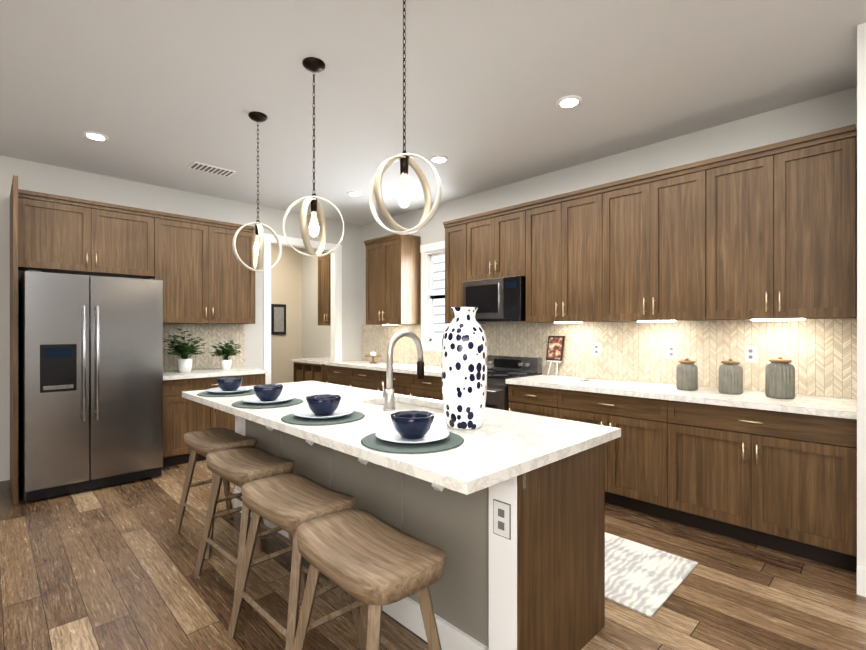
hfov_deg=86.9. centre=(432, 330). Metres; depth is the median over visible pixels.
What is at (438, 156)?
recessed light
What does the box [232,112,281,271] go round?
pendant light
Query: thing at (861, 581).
baseboard
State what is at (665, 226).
upper cabinet
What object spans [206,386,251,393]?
plate
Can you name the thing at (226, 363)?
plant
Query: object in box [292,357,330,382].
base cabinet
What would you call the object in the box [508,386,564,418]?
base cabinet
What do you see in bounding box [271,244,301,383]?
wall
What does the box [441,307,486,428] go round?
vase
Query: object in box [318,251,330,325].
wall cabinet
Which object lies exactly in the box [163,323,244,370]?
backsplash
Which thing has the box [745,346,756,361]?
electrical outlet
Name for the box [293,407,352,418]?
plate
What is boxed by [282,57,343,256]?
pendant light
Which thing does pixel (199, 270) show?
upper cabinet
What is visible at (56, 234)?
upper cabinet
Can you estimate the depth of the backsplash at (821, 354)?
3.71 m
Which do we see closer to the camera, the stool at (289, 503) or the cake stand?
the stool at (289, 503)
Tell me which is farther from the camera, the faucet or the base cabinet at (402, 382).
the base cabinet at (402, 382)
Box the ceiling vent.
[188,162,235,176]
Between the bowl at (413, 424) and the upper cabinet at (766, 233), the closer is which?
the bowl at (413, 424)
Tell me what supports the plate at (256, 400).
on the placemat at (243, 404)
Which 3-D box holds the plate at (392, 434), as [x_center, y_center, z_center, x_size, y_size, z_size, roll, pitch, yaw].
[-0.082,0.422,1.836,0.300,0.023,0.300,0,0,-44]
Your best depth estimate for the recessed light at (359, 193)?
5.17 m
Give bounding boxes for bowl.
[216,377,242,390]
[253,384,282,401]
[306,394,340,415]
[390,410,434,438]
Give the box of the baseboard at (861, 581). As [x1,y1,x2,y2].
[857,566,865,596]
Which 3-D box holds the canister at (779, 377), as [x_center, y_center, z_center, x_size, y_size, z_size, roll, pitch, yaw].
[2.289,0.306,3.014,0.156,0.267,0.156,0,0,-44]
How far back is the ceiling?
2.90 m
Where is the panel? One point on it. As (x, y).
(14, 338)
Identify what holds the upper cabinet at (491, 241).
attached to the wall at (821, 114)
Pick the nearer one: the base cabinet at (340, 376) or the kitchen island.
the kitchen island
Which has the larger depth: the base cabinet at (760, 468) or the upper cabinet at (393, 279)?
the upper cabinet at (393, 279)
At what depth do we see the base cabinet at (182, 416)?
4.62 m
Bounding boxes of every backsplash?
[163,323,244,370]
[362,318,856,398]
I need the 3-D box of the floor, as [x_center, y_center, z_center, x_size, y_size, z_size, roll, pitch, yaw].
[-1.266,1.381,1.842,7.550,0.060,10.900,0,0,-44]
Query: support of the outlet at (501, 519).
attached to the kitchen island
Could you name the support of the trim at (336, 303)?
attached to the wall at (48, 179)
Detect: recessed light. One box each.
[83,131,108,140]
[347,191,361,195]
[430,155,447,162]
[556,95,581,107]
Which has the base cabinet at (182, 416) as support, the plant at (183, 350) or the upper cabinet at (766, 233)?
the plant at (183, 350)
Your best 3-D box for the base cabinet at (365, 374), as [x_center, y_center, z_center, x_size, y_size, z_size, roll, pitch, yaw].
[-0.659,0.913,5.982,0.596,0.870,0.710,0,0,-44]
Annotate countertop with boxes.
[182,381,620,496]
[325,360,441,375]
[505,374,856,417]
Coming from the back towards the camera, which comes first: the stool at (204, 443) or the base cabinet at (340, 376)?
the base cabinet at (340, 376)
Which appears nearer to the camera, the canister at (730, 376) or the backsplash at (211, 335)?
the canister at (730, 376)
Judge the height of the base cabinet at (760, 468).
0.870 m
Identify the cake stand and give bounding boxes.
[364,352,380,362]
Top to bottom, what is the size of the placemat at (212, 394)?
0.005 m
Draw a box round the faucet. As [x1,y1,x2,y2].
[382,330,423,410]
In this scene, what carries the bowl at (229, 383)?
on the plate at (238, 390)
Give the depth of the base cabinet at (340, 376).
6.18 m
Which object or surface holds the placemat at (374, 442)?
on the island countertop at (508, 445)
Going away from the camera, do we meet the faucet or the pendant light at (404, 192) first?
the pendant light at (404, 192)
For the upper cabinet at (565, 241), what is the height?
1.100 m
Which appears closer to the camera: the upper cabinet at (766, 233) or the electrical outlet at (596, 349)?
the upper cabinet at (766, 233)
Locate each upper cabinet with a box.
[18,193,157,278]
[142,213,254,323]
[364,234,420,325]
[443,220,483,323]
[463,208,518,281]
[519,184,610,322]
[611,160,718,321]
[719,128,856,319]
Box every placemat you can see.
[197,389,254,396]
[232,398,302,407]
[281,411,364,424]
[361,432,463,453]
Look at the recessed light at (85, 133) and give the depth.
3.67 m
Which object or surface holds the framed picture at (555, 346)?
on the countertop at (748, 400)
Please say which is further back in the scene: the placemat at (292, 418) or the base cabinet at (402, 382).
the base cabinet at (402, 382)
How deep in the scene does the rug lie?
2.52 m
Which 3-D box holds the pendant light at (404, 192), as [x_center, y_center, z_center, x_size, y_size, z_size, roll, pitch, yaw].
[-0.128,-1.001,2.041,0.309,1.134,0.236,0,0,-10]
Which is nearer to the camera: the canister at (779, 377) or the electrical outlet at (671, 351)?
the canister at (779, 377)
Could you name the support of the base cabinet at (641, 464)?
on the floor
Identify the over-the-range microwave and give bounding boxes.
[463,276,525,322]
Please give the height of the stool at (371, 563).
0.662 m
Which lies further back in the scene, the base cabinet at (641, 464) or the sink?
the base cabinet at (641, 464)
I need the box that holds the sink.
[370,401,443,416]
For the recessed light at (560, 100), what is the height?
0.011 m
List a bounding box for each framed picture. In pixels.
[271,304,285,334]
[546,336,564,376]
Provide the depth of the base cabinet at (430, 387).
4.93 m
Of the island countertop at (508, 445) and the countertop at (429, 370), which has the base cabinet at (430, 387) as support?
the countertop at (429, 370)
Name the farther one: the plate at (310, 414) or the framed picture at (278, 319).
the framed picture at (278, 319)
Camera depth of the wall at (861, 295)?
2.34 m
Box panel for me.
[10,175,17,503]
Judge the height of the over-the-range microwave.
0.432 m
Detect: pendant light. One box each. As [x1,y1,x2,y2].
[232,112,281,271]
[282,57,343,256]
[369,0,441,234]
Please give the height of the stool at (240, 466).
0.662 m
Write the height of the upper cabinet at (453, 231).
1.100 m
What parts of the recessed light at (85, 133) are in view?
recessed ceiling light lens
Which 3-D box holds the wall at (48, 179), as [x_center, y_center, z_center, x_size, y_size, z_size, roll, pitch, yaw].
[-3.719,-0.111,4.324,7.300,2.920,0.120,0,0,-44]
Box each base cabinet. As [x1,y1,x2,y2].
[162,366,267,467]
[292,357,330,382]
[325,364,352,386]
[353,368,380,390]
[381,372,412,395]
[413,376,442,400]
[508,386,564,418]
[565,390,676,521]
[677,402,856,571]
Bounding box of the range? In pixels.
[486,355,541,410]
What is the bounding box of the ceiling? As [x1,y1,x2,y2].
[0,0,865,224]
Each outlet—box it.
[493,499,510,539]
[593,343,599,355]
[667,344,675,358]
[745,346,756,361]
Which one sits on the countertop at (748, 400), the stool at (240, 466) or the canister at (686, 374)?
the canister at (686, 374)
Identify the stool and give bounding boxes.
[173,428,266,558]
[194,446,305,603]
[226,473,363,649]
[293,508,444,649]
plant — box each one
[163,329,206,371]
[209,340,240,369]
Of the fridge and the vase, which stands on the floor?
the fridge
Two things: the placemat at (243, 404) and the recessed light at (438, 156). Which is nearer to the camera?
the placemat at (243, 404)
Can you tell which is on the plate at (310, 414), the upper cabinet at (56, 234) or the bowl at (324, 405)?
the bowl at (324, 405)
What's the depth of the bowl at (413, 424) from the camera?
1.78 m
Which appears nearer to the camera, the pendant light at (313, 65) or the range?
the pendant light at (313, 65)
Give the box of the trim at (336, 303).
[263,233,341,383]
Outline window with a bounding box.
[420,241,448,351]
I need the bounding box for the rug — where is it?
[605,532,697,616]
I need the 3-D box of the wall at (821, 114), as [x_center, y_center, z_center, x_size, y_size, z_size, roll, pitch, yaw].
[0.212,-0.111,5.605,0.120,2.920,7.410,0,0,-44]
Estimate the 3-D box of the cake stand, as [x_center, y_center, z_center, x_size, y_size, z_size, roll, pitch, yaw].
[-0.809,0.360,6.167,0.236,0.155,0.236,0,0,-44]
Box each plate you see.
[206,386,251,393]
[242,395,293,403]
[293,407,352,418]
[375,426,449,443]
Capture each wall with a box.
[0,155,361,480]
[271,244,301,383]
[302,87,856,398]
[857,23,865,567]
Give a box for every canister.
[676,358,697,390]
[719,359,742,393]
[765,357,794,398]
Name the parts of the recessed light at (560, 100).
recessed ceiling light lens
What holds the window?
in the wall at (821, 114)
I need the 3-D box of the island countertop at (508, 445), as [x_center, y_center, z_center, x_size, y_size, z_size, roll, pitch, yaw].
[-0.482,0.460,2.685,1.050,0.040,2.744,0,0,-44]
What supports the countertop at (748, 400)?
on the base cabinet at (760, 468)
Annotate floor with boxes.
[0,460,865,649]
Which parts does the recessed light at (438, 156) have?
recessed ceiling light lens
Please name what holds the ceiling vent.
in the ceiling
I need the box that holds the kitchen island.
[234,417,608,649]
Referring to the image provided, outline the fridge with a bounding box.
[19,270,162,501]
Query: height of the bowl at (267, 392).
0.091 m

